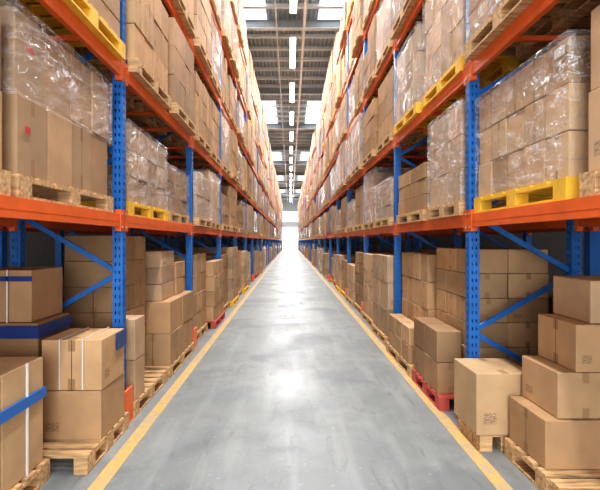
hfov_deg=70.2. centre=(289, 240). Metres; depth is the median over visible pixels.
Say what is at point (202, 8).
cardboard boxes
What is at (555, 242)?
wall
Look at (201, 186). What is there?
cardboard boxes
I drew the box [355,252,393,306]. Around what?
cardboard boxes
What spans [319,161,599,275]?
rack
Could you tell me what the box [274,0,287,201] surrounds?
pipe
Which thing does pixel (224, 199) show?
cardboard boxes
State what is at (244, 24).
cardboard boxes
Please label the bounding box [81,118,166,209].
cardboard boxes
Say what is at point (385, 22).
cardboard boxes
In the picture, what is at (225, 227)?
wooden pallet
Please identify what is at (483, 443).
wooden pallet
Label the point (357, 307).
wooden pallet
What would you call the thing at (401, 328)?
cardboard boxes
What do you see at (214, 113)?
cardboard boxes
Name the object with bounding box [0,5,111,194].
cardboard boxes
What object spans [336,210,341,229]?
cardboard boxes
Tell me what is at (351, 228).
wooden pallet
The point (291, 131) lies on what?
light
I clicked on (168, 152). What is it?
wooden pallet
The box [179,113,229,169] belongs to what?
cardboard boxes
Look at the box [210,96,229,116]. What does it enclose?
wooden pallet
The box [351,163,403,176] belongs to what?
wooden pallet
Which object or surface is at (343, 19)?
cardboard boxes
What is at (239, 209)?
cardboard boxes
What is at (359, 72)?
cardboard boxes
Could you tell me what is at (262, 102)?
skylight
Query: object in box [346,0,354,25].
wooden pallet
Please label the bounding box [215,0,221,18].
cardboard boxes
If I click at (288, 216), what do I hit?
window
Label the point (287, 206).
wall
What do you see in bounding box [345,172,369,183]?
wooden pallet
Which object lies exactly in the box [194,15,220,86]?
cardboard boxes
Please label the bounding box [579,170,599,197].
wooden pallet
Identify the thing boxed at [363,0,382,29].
wooden pallet
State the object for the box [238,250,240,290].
cardboard boxes
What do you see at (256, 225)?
cardboard boxes
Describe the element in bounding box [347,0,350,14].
cardboard boxes
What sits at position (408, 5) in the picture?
wooden pallet
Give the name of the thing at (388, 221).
wooden pallet
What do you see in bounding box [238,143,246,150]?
wooden pallet
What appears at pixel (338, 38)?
cardboard boxes
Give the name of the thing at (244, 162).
cardboard boxes
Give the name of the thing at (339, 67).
cardboard boxes
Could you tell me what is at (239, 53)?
cardboard boxes
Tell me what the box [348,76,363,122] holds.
cardboard boxes
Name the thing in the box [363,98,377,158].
cardboard boxes
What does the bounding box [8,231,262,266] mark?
wall
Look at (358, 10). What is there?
cardboard boxes
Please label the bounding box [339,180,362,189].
wooden pallet
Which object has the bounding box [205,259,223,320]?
cardboard boxes
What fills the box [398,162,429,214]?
cardboard boxes
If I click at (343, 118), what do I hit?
cardboard boxes
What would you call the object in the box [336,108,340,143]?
cardboard boxes
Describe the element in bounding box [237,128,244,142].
wooden pallet
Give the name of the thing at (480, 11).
cardboard boxes
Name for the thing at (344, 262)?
cardboard boxes
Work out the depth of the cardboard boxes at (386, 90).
7.39 m
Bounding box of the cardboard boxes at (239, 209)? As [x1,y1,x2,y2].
[237,205,242,227]
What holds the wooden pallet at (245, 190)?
on the rack at (18, 214)
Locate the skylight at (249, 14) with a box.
[241,0,346,19]
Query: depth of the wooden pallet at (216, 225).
8.96 m
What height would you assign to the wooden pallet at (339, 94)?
0.140 m
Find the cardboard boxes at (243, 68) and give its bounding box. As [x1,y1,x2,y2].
[237,61,245,100]
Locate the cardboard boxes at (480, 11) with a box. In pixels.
[466,0,590,38]
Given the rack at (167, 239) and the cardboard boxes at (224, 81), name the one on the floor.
the rack at (167, 239)
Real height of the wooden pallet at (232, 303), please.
0.140 m
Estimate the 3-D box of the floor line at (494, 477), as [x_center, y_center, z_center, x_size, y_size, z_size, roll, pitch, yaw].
[1.470,1.698,42.400,0.110,0.003,100.800,0,0,0]
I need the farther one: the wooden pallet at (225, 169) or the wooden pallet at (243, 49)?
the wooden pallet at (243, 49)
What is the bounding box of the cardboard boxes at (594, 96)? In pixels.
[589,5,599,170]
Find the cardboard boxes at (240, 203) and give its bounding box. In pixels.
[237,200,245,228]
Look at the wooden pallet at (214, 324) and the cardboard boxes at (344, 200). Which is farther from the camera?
the cardboard boxes at (344, 200)
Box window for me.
[283,211,297,221]
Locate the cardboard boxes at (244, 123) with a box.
[243,117,245,142]
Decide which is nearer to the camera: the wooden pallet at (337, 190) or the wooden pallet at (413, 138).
the wooden pallet at (413, 138)
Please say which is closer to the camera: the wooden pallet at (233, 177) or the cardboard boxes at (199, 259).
the cardboard boxes at (199, 259)
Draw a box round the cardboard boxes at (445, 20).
[422,0,552,95]
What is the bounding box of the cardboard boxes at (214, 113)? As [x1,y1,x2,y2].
[209,96,219,156]
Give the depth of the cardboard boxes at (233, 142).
11.27 m
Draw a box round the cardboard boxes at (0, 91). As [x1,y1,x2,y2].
[0,91,1,168]
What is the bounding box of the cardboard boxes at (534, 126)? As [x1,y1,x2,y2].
[475,29,591,196]
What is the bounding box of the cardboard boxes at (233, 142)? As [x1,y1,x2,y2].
[229,129,237,176]
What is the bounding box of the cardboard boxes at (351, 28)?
[349,25,361,66]
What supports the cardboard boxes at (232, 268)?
on the wooden pallet at (232, 303)
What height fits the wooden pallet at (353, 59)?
0.140 m
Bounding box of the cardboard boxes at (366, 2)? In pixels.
[363,0,381,17]
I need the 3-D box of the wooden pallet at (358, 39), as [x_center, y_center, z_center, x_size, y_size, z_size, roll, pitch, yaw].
[2.080,-4.751,10.325,1.030,0.140,1.208,0,0,0]
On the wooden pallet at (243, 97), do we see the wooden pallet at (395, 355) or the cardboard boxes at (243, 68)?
the cardboard boxes at (243, 68)
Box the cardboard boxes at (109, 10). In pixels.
[25,0,119,37]
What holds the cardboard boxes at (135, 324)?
on the wooden pallet at (154, 380)
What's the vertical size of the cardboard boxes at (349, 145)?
1.133 m
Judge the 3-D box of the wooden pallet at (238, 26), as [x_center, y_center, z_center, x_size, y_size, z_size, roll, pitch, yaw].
[-1.983,-6.271,13.108,1.030,0.140,1.204,0,0,0]
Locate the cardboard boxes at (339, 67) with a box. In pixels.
[335,59,346,101]
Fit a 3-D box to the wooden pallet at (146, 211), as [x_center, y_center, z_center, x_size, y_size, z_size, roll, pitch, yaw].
[-2.085,-0.321,4.840,1.030,0.140,1.320,0,0,0]
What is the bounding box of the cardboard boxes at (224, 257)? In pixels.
[206,254,227,304]
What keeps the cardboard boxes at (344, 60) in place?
on the wooden pallet at (345, 81)
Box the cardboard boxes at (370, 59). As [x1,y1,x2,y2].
[364,14,389,87]
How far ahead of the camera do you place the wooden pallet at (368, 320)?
8.85 m
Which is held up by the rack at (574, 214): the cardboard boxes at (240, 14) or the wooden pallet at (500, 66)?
the wooden pallet at (500, 66)
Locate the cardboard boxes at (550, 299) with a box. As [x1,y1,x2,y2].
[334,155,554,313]
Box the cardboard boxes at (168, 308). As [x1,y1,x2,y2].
[144,251,192,365]
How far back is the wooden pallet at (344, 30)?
13.08 m
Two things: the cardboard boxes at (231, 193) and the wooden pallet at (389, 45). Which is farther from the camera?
the cardboard boxes at (231, 193)
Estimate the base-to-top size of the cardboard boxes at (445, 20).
1.191 m
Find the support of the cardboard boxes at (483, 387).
on the wooden pallet at (483, 443)
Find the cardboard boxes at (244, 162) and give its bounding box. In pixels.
[241,156,246,187]
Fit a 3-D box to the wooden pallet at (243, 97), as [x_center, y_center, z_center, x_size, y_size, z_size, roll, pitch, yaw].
[-2.043,-4.751,14.479,1.030,0.140,1.226,0,0,0]
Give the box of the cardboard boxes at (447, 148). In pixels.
[427,99,465,206]
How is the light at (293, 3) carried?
hanging from the ceiling
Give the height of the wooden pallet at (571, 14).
0.140 m
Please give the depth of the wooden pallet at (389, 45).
7.36 m
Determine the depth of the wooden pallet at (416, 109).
5.97 m
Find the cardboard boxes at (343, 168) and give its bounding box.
[339,141,346,183]
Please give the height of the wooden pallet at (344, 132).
0.140 m
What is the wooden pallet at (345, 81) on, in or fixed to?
on the rack at (574, 214)
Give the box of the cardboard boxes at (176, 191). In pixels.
[165,165,188,214]
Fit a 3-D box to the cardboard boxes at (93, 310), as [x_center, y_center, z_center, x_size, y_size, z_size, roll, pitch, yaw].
[-2.050,0.751,4.801,0.625,1.614,0.709,0,0,0]
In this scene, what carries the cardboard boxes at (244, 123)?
on the wooden pallet at (243, 144)
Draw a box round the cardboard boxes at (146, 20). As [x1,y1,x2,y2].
[74,0,167,94]
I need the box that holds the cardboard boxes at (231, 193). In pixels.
[221,186,236,226]
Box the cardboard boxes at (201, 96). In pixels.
[183,71,209,144]
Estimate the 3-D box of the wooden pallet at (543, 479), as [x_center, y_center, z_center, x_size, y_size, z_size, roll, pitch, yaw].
[2.170,1.629,2.895,0.940,0.140,0.990,0,0,0]
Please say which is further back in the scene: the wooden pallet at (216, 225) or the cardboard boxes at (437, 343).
the wooden pallet at (216, 225)
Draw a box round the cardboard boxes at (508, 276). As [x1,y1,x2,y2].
[436,248,548,366]
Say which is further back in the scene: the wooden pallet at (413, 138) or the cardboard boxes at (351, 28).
the cardboard boxes at (351, 28)
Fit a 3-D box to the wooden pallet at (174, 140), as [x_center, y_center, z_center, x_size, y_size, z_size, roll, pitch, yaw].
[-2.011,-1.711,7.531,1.030,0.140,1.193,0,0,0]
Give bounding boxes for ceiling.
[246,0,337,168]
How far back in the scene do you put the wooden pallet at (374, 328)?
7.45 m
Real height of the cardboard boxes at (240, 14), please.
1.131 m
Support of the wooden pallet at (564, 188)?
on the rack at (574, 214)
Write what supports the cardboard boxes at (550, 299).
on the floor
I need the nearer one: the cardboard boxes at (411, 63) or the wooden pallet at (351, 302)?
the cardboard boxes at (411, 63)
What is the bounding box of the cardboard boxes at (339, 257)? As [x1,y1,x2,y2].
[336,254,355,288]
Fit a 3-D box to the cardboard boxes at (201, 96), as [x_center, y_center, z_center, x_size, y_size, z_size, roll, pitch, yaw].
[-2.017,-2.278,7.531,0.988,0.992,1.160,0,0,0]
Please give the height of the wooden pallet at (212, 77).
0.140 m
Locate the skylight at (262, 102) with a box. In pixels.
[261,101,320,123]
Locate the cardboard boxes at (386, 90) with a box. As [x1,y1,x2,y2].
[378,65,393,144]
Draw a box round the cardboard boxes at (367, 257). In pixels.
[363,253,401,319]
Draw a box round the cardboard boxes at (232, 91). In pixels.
[222,75,235,121]
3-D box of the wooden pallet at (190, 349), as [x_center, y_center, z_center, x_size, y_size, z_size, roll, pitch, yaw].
[-1.965,1.629,5.945,0.970,0.140,1.350,0,0,0]
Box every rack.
[0,0,282,422]
[0,226,259,275]
[298,0,599,417]
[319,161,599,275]
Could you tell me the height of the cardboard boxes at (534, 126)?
0.910 m
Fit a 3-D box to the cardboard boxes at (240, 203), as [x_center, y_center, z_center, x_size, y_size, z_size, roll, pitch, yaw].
[-2.061,-0.874,14.483,1.031,0.965,1.246,0,0,0]
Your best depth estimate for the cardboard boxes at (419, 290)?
5.71 m
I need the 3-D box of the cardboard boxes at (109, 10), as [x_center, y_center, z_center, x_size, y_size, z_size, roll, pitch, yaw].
[-2.025,-2.152,3.267,1.011,0.739,1.186,0,0,0]
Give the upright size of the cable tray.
1.220 m
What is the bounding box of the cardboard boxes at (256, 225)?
[237,37,282,284]
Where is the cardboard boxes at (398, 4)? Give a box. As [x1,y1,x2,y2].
[392,0,404,22]
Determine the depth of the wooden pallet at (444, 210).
4.48 m
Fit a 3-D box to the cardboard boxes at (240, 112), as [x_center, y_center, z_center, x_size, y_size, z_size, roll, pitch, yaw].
[-1.986,-3.713,13.116,1.056,0.823,1.248,0,0,0]
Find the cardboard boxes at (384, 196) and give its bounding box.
[375,177,393,219]
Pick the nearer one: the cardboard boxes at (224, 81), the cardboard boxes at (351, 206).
the cardboard boxes at (224, 81)
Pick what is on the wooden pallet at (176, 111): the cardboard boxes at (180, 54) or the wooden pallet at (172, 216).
the cardboard boxes at (180, 54)
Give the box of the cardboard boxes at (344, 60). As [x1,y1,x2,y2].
[342,45,354,86]
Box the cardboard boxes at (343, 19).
[340,1,351,37]
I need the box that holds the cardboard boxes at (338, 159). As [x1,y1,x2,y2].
[336,156,339,187]
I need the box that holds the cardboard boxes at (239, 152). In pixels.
[238,148,241,183]
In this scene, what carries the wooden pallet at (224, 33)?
on the rack at (18, 214)
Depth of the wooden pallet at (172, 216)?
6.06 m
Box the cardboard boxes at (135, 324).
[126,315,144,400]
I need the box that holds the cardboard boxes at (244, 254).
[240,251,247,288]
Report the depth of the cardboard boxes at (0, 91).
2.36 m
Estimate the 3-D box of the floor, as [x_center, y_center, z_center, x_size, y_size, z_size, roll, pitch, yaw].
[0.000,1.750,47.900,12.000,0.100,113.800,0,0,0]
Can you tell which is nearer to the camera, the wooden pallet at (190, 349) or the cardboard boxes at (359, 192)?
the wooden pallet at (190, 349)
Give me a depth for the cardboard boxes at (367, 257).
8.86 m
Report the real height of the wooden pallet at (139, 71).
0.140 m
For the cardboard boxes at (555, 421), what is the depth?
2.95 m
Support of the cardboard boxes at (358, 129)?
on the wooden pallet at (358, 168)
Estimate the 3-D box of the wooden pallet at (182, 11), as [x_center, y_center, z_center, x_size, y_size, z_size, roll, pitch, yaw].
[-1.982,-3.231,6.076,1.030,0.140,1.172,0,0,0]
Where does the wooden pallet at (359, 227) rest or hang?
on the rack at (574, 214)
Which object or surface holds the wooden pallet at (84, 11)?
on the rack at (18, 214)
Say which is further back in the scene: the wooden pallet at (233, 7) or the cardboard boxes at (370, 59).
the wooden pallet at (233, 7)
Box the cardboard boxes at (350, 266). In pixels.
[347,263,354,300]
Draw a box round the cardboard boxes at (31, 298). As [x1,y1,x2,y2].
[0,267,71,356]
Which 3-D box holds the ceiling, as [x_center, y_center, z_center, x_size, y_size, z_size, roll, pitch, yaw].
[0.000,-9.550,43.900,12.000,0.100,105.800,0,0,0]
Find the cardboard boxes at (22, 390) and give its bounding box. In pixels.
[0,357,46,489]
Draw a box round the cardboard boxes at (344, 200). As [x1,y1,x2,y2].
[341,197,353,227]
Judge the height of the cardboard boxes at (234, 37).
1.015 m
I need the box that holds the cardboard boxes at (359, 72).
[355,50,377,107]
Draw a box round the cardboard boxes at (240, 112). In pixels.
[237,101,243,133]
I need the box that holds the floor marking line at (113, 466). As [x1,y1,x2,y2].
[87,249,283,489]
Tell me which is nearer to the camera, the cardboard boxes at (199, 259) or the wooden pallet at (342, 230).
the cardboard boxes at (199, 259)
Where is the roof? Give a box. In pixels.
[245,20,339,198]
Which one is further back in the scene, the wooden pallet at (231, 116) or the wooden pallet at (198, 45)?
the wooden pallet at (231, 116)
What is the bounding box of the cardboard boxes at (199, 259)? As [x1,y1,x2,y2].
[174,253,205,329]
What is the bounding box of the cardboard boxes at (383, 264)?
[373,254,401,336]
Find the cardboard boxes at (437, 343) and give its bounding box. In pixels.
[414,317,460,393]
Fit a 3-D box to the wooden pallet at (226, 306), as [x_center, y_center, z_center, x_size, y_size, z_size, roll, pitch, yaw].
[-2.075,1.629,10.330,1.030,0.140,1.241,0,0,0]
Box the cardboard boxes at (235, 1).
[234,0,237,12]
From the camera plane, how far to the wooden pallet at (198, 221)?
7.39 m
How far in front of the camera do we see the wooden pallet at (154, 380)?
4.70 m
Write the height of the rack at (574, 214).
8.750 m
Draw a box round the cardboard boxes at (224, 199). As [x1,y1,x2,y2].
[221,193,228,224]
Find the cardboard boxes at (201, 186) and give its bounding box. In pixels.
[179,171,211,219]
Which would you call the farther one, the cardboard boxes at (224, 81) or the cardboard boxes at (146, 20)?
the cardboard boxes at (224, 81)
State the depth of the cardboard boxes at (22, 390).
2.80 m
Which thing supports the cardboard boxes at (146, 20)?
on the wooden pallet at (139, 71)
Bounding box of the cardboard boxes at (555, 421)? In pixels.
[509,276,599,469]
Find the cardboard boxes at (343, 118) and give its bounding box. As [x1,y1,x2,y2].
[340,93,346,133]
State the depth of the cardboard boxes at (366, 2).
9.22 m
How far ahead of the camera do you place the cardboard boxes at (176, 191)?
6.00 m
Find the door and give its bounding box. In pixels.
[283,227,297,247]
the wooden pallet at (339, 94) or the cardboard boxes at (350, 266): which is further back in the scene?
the wooden pallet at (339, 94)
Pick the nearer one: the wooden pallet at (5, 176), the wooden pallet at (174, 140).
the wooden pallet at (5, 176)
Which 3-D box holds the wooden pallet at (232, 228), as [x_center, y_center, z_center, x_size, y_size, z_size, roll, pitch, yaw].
[-1.998,-0.321,11.666,1.030,0.140,1.245,0,0,0]
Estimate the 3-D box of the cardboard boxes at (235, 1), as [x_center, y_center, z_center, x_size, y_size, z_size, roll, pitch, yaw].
[-2.031,-6.929,11.656,1.106,1.174,1.254,0,0,0]
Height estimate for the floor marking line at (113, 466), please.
0.003 m
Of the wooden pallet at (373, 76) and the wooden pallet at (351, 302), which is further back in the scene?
the wooden pallet at (351, 302)
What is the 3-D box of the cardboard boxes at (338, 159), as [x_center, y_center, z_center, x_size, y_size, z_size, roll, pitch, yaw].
[2.131,-2.321,14.457,1.065,1.078,1.214,0,0,0]
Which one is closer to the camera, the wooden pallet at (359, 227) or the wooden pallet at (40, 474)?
the wooden pallet at (40, 474)
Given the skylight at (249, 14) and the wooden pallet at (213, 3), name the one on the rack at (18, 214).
the wooden pallet at (213, 3)
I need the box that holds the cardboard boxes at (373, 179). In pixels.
[364,167,413,222]
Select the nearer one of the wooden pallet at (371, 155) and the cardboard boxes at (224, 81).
the wooden pallet at (371, 155)
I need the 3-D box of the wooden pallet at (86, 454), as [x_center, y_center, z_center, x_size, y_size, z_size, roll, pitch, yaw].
[-1.985,1.629,3.500,1.030,0.140,0.800,0,0,0]
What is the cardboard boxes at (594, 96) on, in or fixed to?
on the wooden pallet at (589, 182)
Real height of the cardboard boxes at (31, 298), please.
1.328 m
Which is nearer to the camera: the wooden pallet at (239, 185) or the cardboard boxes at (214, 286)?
the cardboard boxes at (214, 286)
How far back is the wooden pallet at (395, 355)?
5.84 m
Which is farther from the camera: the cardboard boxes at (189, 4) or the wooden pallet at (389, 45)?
the wooden pallet at (389, 45)
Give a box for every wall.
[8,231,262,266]
[265,200,298,242]
[323,231,583,294]
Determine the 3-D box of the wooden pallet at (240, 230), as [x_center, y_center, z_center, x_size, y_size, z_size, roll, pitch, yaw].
[-1.978,-0.321,13.121,1.030,0.140,1.230,0,0,0]
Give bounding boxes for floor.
[38,248,585,489]
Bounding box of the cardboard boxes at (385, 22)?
[376,0,413,62]
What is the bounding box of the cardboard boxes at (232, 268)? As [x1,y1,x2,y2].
[193,247,237,300]
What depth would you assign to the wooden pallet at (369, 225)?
8.85 m
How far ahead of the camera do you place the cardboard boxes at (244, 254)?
13.95 m
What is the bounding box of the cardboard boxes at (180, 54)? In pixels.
[109,17,194,124]
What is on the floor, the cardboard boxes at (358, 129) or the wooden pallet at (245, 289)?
the wooden pallet at (245, 289)
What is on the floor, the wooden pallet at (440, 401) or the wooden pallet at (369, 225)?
the wooden pallet at (440, 401)
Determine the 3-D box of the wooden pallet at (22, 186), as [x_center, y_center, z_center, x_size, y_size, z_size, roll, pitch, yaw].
[-2.085,-0.321,3.135,1.030,0.140,1.330,0,0,0]
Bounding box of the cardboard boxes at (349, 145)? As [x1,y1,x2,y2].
[346,130,352,175]
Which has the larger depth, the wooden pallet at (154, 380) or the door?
the door
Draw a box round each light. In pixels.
[290,0,296,13]
[290,36,295,68]
[290,81,294,102]
[290,110,293,124]
[290,125,292,140]
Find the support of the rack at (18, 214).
on the floor
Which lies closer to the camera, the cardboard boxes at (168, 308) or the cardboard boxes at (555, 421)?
the cardboard boxes at (555, 421)
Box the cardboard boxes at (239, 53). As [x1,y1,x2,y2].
[227,46,241,85]
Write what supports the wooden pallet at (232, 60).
on the rack at (18, 214)
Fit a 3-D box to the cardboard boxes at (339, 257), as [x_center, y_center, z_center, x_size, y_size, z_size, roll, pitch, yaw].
[2.142,1.016,14.484,1.028,1.084,1.187,0,0,0]
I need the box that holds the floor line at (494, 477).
[297,249,512,489]
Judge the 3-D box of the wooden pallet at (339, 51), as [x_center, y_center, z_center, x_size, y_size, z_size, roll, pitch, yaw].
[2.137,-6.271,14.490,1.030,0.140,1.209,0,0,0]
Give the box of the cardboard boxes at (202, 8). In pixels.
[194,0,210,61]
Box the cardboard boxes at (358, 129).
[352,113,402,168]
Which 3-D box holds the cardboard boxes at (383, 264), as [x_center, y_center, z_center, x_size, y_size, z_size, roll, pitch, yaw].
[2.054,0.901,7.516,0.962,1.313,1.189,0,0,0]
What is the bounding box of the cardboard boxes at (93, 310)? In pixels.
[64,236,145,370]
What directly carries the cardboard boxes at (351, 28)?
on the wooden pallet at (353, 59)
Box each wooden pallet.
[0,0,124,59]
[0,169,10,195]
[10,459,49,489]
[11,173,113,212]
[43,412,128,474]
[75,57,170,108]
[81,201,167,220]
[109,102,196,135]
[133,370,166,417]
[134,211,189,224]
[142,131,210,154]
[145,342,194,378]
[161,0,195,37]
[165,149,220,166]
[179,163,230,176]
[193,37,212,74]
[193,217,212,227]
[196,71,221,97]
[197,323,207,340]
[206,311,224,328]
[210,0,221,29]
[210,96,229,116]
[212,172,238,183]
[212,222,220,229]
[221,29,232,57]
[221,180,242,189]
[221,224,229,230]
[222,114,236,130]
[224,55,238,77]
[224,302,228,310]
[227,295,238,306]
[230,0,238,24]
[230,226,237,231]
[231,77,242,94]
[232,186,247,193]
[237,25,243,47]
[237,93,246,108]
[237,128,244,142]
[237,228,244,232]
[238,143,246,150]
[241,48,246,64]
[241,285,248,292]
[335,93,341,108]
[335,140,340,150]
[335,186,353,193]
[336,46,345,65]
[339,25,346,47]
[339,129,346,142]
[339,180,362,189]
[340,228,346,232]
[341,77,352,94]
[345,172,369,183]
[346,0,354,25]
[346,295,354,306]
[347,55,360,77]
[347,226,353,231]
[348,115,354,129]
[351,29,363,57]
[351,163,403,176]
[354,96,377,116]
[354,224,362,230]
[354,302,360,314]
[362,70,389,97]
[362,149,425,166]
[362,311,372,326]
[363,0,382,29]
[363,221,373,229]
[371,323,388,345]
[374,217,418,227]
[375,38,408,74]
[376,132,429,154]
[386,342,413,377]
[391,0,426,38]
[394,102,458,135]
[396,209,453,224]
[412,369,453,410]
[422,56,536,108]
[426,200,505,219]
[458,417,508,451]
[465,0,599,59]
[474,177,578,212]
[504,437,599,489]
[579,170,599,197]
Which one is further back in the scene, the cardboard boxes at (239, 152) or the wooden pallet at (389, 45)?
the cardboard boxes at (239, 152)
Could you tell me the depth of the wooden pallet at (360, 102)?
10.12 m
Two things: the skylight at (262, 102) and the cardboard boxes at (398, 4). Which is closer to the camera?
the cardboard boxes at (398, 4)
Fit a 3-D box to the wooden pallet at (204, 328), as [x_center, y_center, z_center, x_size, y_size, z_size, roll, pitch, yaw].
[-2.083,1.629,7.538,1.030,0.140,1.224,0,0,0]
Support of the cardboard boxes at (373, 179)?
on the wooden pallet at (369, 225)
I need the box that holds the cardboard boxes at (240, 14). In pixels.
[237,0,243,38]
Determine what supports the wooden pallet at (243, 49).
on the rack at (18, 214)
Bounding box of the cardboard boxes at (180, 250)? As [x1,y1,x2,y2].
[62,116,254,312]
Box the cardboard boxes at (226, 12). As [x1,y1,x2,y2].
[221,0,231,47]
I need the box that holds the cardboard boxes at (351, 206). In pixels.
[347,199,354,226]
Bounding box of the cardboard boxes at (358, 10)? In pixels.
[352,0,363,47]
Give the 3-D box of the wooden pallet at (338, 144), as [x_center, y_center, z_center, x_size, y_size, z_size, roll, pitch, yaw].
[2.098,-3.231,14.468,1.030,0.140,1.169,0,0,0]
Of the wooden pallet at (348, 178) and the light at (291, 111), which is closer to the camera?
the wooden pallet at (348, 178)
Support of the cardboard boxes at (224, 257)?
on the wooden pallet at (226, 306)
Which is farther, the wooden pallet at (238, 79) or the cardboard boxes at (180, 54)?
the wooden pallet at (238, 79)
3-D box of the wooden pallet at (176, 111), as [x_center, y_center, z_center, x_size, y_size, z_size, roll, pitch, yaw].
[-1.967,-1.711,6.065,1.030,0.140,1.178,0,0,0]
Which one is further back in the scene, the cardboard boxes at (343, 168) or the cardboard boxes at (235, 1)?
the cardboard boxes at (343, 168)
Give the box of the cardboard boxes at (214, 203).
[177,169,219,222]
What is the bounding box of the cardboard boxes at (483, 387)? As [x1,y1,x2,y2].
[454,358,522,434]
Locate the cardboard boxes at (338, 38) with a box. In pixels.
[337,30,345,55]
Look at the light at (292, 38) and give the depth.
18.69 m
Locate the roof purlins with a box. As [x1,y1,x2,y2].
[242,3,343,199]
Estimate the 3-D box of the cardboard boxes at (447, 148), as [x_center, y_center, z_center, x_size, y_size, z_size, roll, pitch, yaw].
[2.135,-0.892,4.610,1.014,1.000,1.004,0,0,0]
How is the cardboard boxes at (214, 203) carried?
on the wooden pallet at (216, 225)
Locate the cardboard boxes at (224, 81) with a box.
[209,47,228,107]
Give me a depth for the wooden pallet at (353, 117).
11.61 m
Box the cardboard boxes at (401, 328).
[389,314,413,363]
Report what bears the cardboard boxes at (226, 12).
on the wooden pallet at (224, 33)
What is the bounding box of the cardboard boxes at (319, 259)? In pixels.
[297,31,354,285]
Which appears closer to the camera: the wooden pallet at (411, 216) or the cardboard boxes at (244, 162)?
the wooden pallet at (411, 216)
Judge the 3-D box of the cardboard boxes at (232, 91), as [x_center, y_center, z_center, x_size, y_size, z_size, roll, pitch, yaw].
[-2.047,-3.801,11.675,1.013,0.999,1.207,0,0,0]
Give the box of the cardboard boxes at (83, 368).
[42,327,126,439]
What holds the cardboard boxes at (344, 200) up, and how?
on the wooden pallet at (342, 230)
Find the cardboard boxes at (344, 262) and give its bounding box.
[342,260,355,291]
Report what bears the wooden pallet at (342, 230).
on the rack at (574, 214)
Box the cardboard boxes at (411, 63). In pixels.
[394,25,458,123]
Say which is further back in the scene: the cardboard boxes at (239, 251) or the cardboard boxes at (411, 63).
the cardboard boxes at (239, 251)
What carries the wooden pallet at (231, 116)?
on the rack at (18, 214)
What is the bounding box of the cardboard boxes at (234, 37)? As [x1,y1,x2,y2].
[224,17,238,66]
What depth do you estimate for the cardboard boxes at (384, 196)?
7.34 m
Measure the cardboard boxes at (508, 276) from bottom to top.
1.474 m
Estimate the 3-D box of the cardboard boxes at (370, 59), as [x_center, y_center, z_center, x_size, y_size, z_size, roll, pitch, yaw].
[2.134,-3.852,8.852,1.005,1.099,1.176,0,0,0]
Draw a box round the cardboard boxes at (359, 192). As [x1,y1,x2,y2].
[355,184,363,224]
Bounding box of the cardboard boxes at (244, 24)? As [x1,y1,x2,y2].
[238,11,246,53]
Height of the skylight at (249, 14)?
0.029 m
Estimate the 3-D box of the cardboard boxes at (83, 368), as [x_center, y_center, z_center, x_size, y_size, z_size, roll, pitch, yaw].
[-1.714,1.162,3.575,0.519,0.792,0.507,0,0,0]
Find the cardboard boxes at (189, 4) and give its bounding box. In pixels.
[164,0,193,24]
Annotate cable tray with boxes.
[292,0,306,203]
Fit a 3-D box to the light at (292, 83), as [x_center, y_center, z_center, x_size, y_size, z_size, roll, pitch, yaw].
[0.120,-8.898,24.000,0.260,1.204,3.200,0,0,0]
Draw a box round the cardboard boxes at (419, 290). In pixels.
[402,252,436,321]

